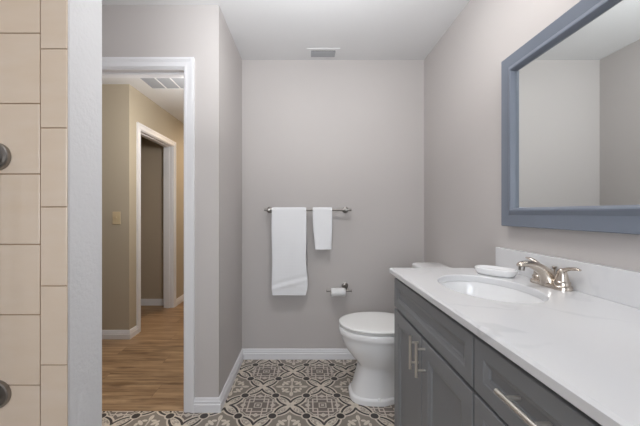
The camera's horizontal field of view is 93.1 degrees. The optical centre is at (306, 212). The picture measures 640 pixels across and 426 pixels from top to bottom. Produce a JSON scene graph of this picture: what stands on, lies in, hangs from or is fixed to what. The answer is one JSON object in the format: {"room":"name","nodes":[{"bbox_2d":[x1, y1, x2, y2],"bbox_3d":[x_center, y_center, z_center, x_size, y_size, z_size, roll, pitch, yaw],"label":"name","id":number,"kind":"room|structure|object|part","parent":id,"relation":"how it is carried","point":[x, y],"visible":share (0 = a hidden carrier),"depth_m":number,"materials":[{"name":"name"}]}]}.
{"room":"bathroom","nodes":[
{"label":"bathroom","id":0,"kind":"room"},
{"bbox_2d":[67,0,101,425],"bbox_3d":[-1.141,-0.030,0.912,0.959,2.440,0.144,0,0,0],"label":"wall","id":1,"kind":"structure","parent":0,"point":[84,49],"depth_m":0.91,"materials":[{"name":"paint"}]},
{"bbox_2d":[0,0,67,425],"bbox_3d":[-1.138,-0.030,0.835,0.961,2.440,0.008,0,0,0],"label":"tile wall","id":2,"kind":"structure","parent":1,"relation":"attached to","point":[33,33],"depth_m":0.83,"materials":[{"name":"beige tile"}]},
{"bbox_2d":[0,143,10,407],"bbox_3d":[-0.846,0.171,0.796,0.075,0.724,0.069,0,0,0],"label":"grab bar","id":3,"kind":"object","parent":2,"relation":"attached to","point":[5,154],"visible":1,"depth_m":0.82,"materials":[{"name":"grey metal"}]},
{"bbox_2d":[102,84,135,329],"bbox_3d":[-2.489,-0.015,2.928,1.623,2.410,0.115,0,0,0],"label":"wall","id":4,"kind":"structure","parent":0,"point":[118,100],"depth_m":2.87,"materials":[{"name":"beige paint"}]},
{"bbox_2d":[112,212,119,223],"bbox_3d":[-1.797,0.047,2.862,0.074,0.120,0.016,0,0,0],"label":"light switch","id":5,"kind":"object","parent":4,"relation":"attached to","point":[115,215],"visible":1,"depth_m":2.86,"materials":[{"name":"beige plastic"}]},
{"bbox_2d":[141,136,163,298],"bbox_3d":[-2.546,-0.015,3.965,1.508,2.410,0.110,0,0,0],"label":"wall","id":6,"kind":"structure","parent":0,"point":[152,153],"depth_m":3.91,"materials":[{"name":"beige paint"}]},
{"bbox_2d":[141,299,163,305],"bbox_3d":[-2.546,1.149,3.902,1.508,0.083,0.016,0,0,0],"label":"baseboard","id":7,"kind":"structure","parent":6,"relation":"attached to","point":[144,302],"depth_m":3.90,"materials":[{"name":"white paint"}]},
{"bbox_2d":[136,89,183,298],"bbox_3d":[-1.734,-0.015,4.293,0.115,2.410,2.615,0,0,0],"label":"wall","id":8,"kind":"structure","parent":0,"point":[149,114],"depth_m":3.91,"materials":[{"name":"beige paint"}]},
{"bbox_2d":[102,294,183,338],"bbox_3d":[-2.481,1.149,4.227,1.638,0.083,2.746,0,0,0],"label":"baseboard","id":9,"kind":"structure","parent":8,"relation":"attached to","point":[106,334],"depth_m":2.86,"materials":[{"name":"white paint"}]},
{"bbox_2d":[136,122,175,332],"bbox_3d":[-1.726,0.146,3.428,0.133,2.088,0.876,0,0,0],"label":"door frame","id":10,"kind":"structure","parent":8,"relation":"in","point":[169,146],"depth_m":3.79,"materials":[{"name":"white paint"}]},
{"bbox_2d":[102,5,223,396],"bbox_3d":[-1.913,-0.030,1.877,2.774,2.440,0.115,0,0,0],"label":"wall","id":11,"kind":"structure","parent":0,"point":[196,31],"depth_m":1.82,"materials":[{"name":"beige paint"}]},
{"bbox_2d":[102,57,194,412],"bbox_3d":[-1.109,0.131,1.877,0.877,2.118,0.151,0,0,0],"label":"door frame","id":12,"kind":"structure","parent":11,"relation":"attached to","point":[112,67],"depth_m":1.81,"materials":[{"name":"white paint"}]},
{"bbox_2d":[194,397,220,412],"bbox_3d":[-0.591,1.149,1.812,0.160,0.083,0.016,0,0,0],"label":"baseboard","id":13,"kind":"structure","parent":11,"relation":"attached to","point":[201,404],"depth_m":1.80,"materials":[{"name":"white paint"}]},
{"bbox_2d":[224,18,241,384],"bbox_3d":[-0.584,-0.030,2.205,0.115,2.440,0.540,0,0,0],"label":"wall","id":14,"kind":"structure","parent":0,"point":[232,58],"depth_m":2.16,"materials":[{"name":"beige paint"}]},
{"bbox_2d":[219,349,243,410],"bbox_3d":[-0.518,1.149,2.140,0.016,0.083,0.670,0,0,0],"label":"baseboard","id":15,"kind":"structure","parent":14,"relation":"attached to","point":[227,387],"depth_m":2.06,"materials":[{"name":"white paint"}]},
{"bbox_2d":[102,301,393,425],"bbox_3d":[-1.162,1.240,2.143,4.476,0.100,7.115,0,0,0],"label":"floor","id":16,"kind":"structure","parent":0,"point":[262,392],"depth_m":2.04,"materials":[{"name":"tile"}]},
{"bbox_2d":[339,262,450,406],"bbox_3d":[0.583,0.772,1.985,0.737,0.836,0.426,0,0,0],"label":"toilet","id":17,"kind":"object","parent":16,"relation":"on","point":[368,336],"visible":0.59,"depth_m":1.88,"materials":[{"name":"white ceramic"}]},
{"bbox_3d":[0.460,0.718,1.985,0.491,0.030,0.386,0,0,0],"label":"lid","id":18,"kind":"part","parent":17,"relation":"part of","materials":[{"name":"white plastic"}]},
{"bbox_3d":[0.455,0.728,1.985,0.470,0.010,0.375,0,0,0],"label":"seat","id":19,"kind":"part","parent":17,"relation":"part of","materials":[{"name":"white plastic"}]},
{"bbox_3d":[0.851,0.374,1.985,0.201,0.040,0.426,0,0,0],"label":"tank lid","id":20,"kind":"part","parent":17,"relation":"part of","materials":[{"name":"white ceramic"}]},
{"bbox_2d":[394,278,600,425],"bbox_3d":[0.674,0.743,0.902,0.570,0.894,1.135,0,0,0],"label":"bathroom vanity","id":21,"kind":"object","parent":16,"relation":"on","point":[445,374],"visible":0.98,"depth_m":0.88,"materials":[{"name":"grey paint"}]},
{"bbox_3d":[0.434,0.762,1.292,0.019,0.605,0.343,0,0,0],"label":"door","id":22,"kind":"part","parent":21,"relation":"part of","materials":[{"name":"grey paint"}]},
{"bbox_3d":[0.407,0.529,1.150,0.037,0.126,0.011,0,0,0],"label":"handle","id":23,"kind":"part","parent":21,"relation":"part of","materials":[{"name":"silver metal"}]},
{"bbox_3d":[0.407,0.526,1.086,0.037,0.126,0.011,0,0,0],"label":"handle","id":24,"kind":"part","parent":21,"relation":"part of","materials":[{"name":"silver metal"}]},
{"bbox_3d":[0.434,0.381,1.120,0.019,0.134,0.688,0,0,0],"label":"false drawer","id":25,"kind":"part","parent":21,"relation":"part of","materials":[{"name":"grey paint"}]},
{"bbox_3d":[0.434,0.762,0.946,0.019,0.605,0.340,0,0,0],"label":"door","id":26,"kind":"part","parent":21,"relation":"part of","materials":[{"name":"grey paint"}]},
{"bbox_3d":[0.434,0.607,0.574,0.019,0.298,0.388,0,0,0],"label":"drawer","id":27,"kind":"part","parent":21,"relation":"part of","materials":[{"name":"grey paint"}]},
{"bbox_2d":[389,247,639,425],"bbox_3d":[0.683,0.232,0.896,0.551,0.128,1.193,0,0,0],"label":"countertop","id":28,"kind":"structure","parent":21,"relation":"on","point":[582,343],"depth_m":0.74,"materials":[{"name":"white stone"}]},
{"bbox_2d":[440,281,543,303],"bbox_3d":[0.660,0.382,1.112,0.334,0.169,0.462,0,0,0],"label":"sink","id":29,"kind":"object","parent":28,"relation":"in","point":[476,289],"visible":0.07,"depth_m":1.25,"materials":[{"name":"white ceramic"}]},
{"bbox_2d":[474,265,517,277],"bbox_3d":[0.818,0.253,1.312,0.102,0.032,0.162,0,0,-35],"label":"soap dish","id":30,"kind":"object","parent":28,"relation":"on","point":[504,272],"visible":1,"depth_m":1.29,"materials":[{"name":"white ceramic"}]},
{"bbox_2d":[516,257,581,291],"bbox_3d":[0.890,0.222,1.119,0.180,0.093,0.154,0,0,38],"label":"faucet","id":31,"kind":"object","parent":28,"relation":"on","point":[542,275],"visible":1,"depth_m":1.10,"materials":[{"name":"silver metal"}]},
{"bbox_3d":[0.891,0.198,1.185,0.022,0.046,0.068,0,0,-23],"label":"lever","id":32,"kind":"part","parent":31,"relation":"part of","materials":[{"name":"silver metal"}]},
{"bbox_3d":[0.899,0.224,1.168,0.049,0.060,0.049,0,0,0],"label":"handle","id":33,"kind":"part","parent":31,"relation":"part of","materials":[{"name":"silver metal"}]},
{"bbox_3d":[0.852,0.220,1.117,0.149,0.090,0.060,0,0,0],"label":"spout","id":34,"kind":"part","parent":31,"relation":"part of","materials":[{"name":"silver metal"}]},
{"bbox_3d":[0.899,0.261,1.117,0.060,0.016,0.162,0,0,0],"label":"plate","id":35,"kind":"part","parent":31,"relation":"part of","materials":[{"name":"silver metal"}]},
{"bbox_3d":[0.899,0.224,1.066,0.049,0.060,0.049,0,0,0],"label":"handle","id":36,"kind":"part","parent":31,"relation":"part of","materials":[{"name":"silver metal"}]},
{"bbox_3d":[0.905,0.203,1.044,0.022,0.038,0.075,0,0,-19],"label":"lever","id":37,"kind":"part","parent":31,"relation":"part of","materials":[{"name":"silver metal"}]},
{"bbox_3d":[0.407,0.369,0.566,0.037,0.011,0.126,0,0,0],"label":"handle","id":38,"kind":"part","parent":21,"relation":"part of","materials":[{"name":"silver metal"}]},
{"bbox_3d":[0.434,0.381,0.574,0.019,0.134,0.388,0,0,0],"label":"drawer","id":39,"kind":"part","parent":21,"relation":"part of","materials":[{"name":"grey paint"}]},
{"bbox_2d":[102,0,469,123],"bbox_3d":[-1.162,-1.285,2.143,4.476,0.130,7.115,0,0,0],"label":"ceiling","id":40,"kind":"structure","parent":0,"point":[259,29],"depth_m":2.05,"materials":[{"name":"white paint"}]},
{"bbox_2d":[138,78,183,89],"bbox_3d":[-1.225,-1.215,2.717,0.590,0.009,0.535,0,0,0],"label":"ceiling vent","id":41,"kind":"object","parent":40,"relation":"in","point":[152,83],"visible":0.29,"depth_m":2.84,"materials":[{"name":"white metal"}]},
{"bbox_2d":[307,48,339,57],"bbox_3d":[0.130,-1.245,2.364,0.252,0.008,0.136,0,0,0],"label":"ceiling vent","id":42,"kind":"object","parent":40,"relation":"in","point":[311,52],"visible":1,"depth_m":2.35,"materials":[{"name":"white metal"}]},
{"bbox_2d":[242,60,423,348],"bbox_3d":[0.217,-0.030,2.533,1.717,2.440,0.115,0,0,0],"label":"wall","id":43,"kind":"structure","parent":0,"point":[336,134],"depth_m":2.48,"materials":[{"name":"beige paint"}]},
{"bbox_2d":[243,349,355,359],"bbox_3d":[0.217,1.149,2.467,1.487,0.083,0.016,0,0,0],"label":"baseboard","id":44,"kind":"structure","parent":43,"relation":"attached to","point":[249,354],"depth_m":2.46,"materials":[{"name":"white paint"}]},
{"bbox_2d":[264,207,351,212],"bbox_3d":[0.012,-0.025,2.433,0.698,0.052,0.082,0,0,0],"label":"towel bar","id":45,"kind":"object","parent":43,"relation":"attached to","point":[269,209],"visible":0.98,"depth_m":2.40,"materials":[{"name":"grey metal"}]},
{"bbox_2d":[272,207,307,294],"bbox_3d":[-0.133,0.300,2.397,0.284,0.693,0.060,0,0,0],"label":"bath towel","id":46,"kind":"object","parent":45,"relation":"hanging from","point":[289,229],"visible":1,"depth_m":2.38,"materials":[{"name":"white fabric"}]},
{"bbox_2d":[313,207,331,249],"bbox_3d":[0.126,0.120,2.402,0.153,0.333,0.050,0,0,0],"label":"hand towel","id":47,"kind":"object","parent":45,"relation":"hanging from","point":[322,216],"visible":1,"depth_m":2.38,"materials":[{"name":"white fabric"}]},
{"bbox_2d":[326,282,351,291],"bbox_3d":[0.260,0.598,2.436,0.206,0.063,0.078,0,0,0],"label":"toilet paper holder","id":48,"kind":"object","parent":43,"relation":"attached to","point":[344,285],"visible":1,"depth_m":2.42,"materials":[{"name":"grey metal"}]},
{"bbox_2d":[331,288,345,295],"bbox_3d":[0.252,0.629,2.408,0.112,0.066,0.066,0,0,0],"label":"toilet paper roll","id":49,"kind":"object","parent":48,"relation":"hanging from","point":[334,291],"visible":0.96,"depth_m":2.38,"materials":[{"name":"white paper"}]},
{"bbox_2d":[424,0,639,270],"bbox_3d":[1.018,-0.030,0.588,0.115,2.440,3.775,0,0,0],"label":"wall","id":50,"kind":"structure","parent":0,"point":[463,228],"depth_m":1.72,"materials":[{"name":"beige paint"}]},
{"bbox_2d":[496,247,639,308],"bbox_3d":[0.945,0.218,0.896,0.028,0.102,1.193,0,0,0],"label":"backsplash","id":51,"kind":"structure","parent":50,"relation":"attached to","point":[615,284],"depth_m":0.99,"materials":[{"name":"white stone"}]},
{"bbox_2d":[501,0,639,234],"bbox_3d":[0.934,-0.328,0.968,0.042,0.778,0.936,0,0,0],"label":"wall mirror","id":52,"kind":"object","parent":50,"relation":"attached to","point":[570,95],"visible":1,"depth_m":1.05,"materials":[{"name":"mirror"}]}
]}

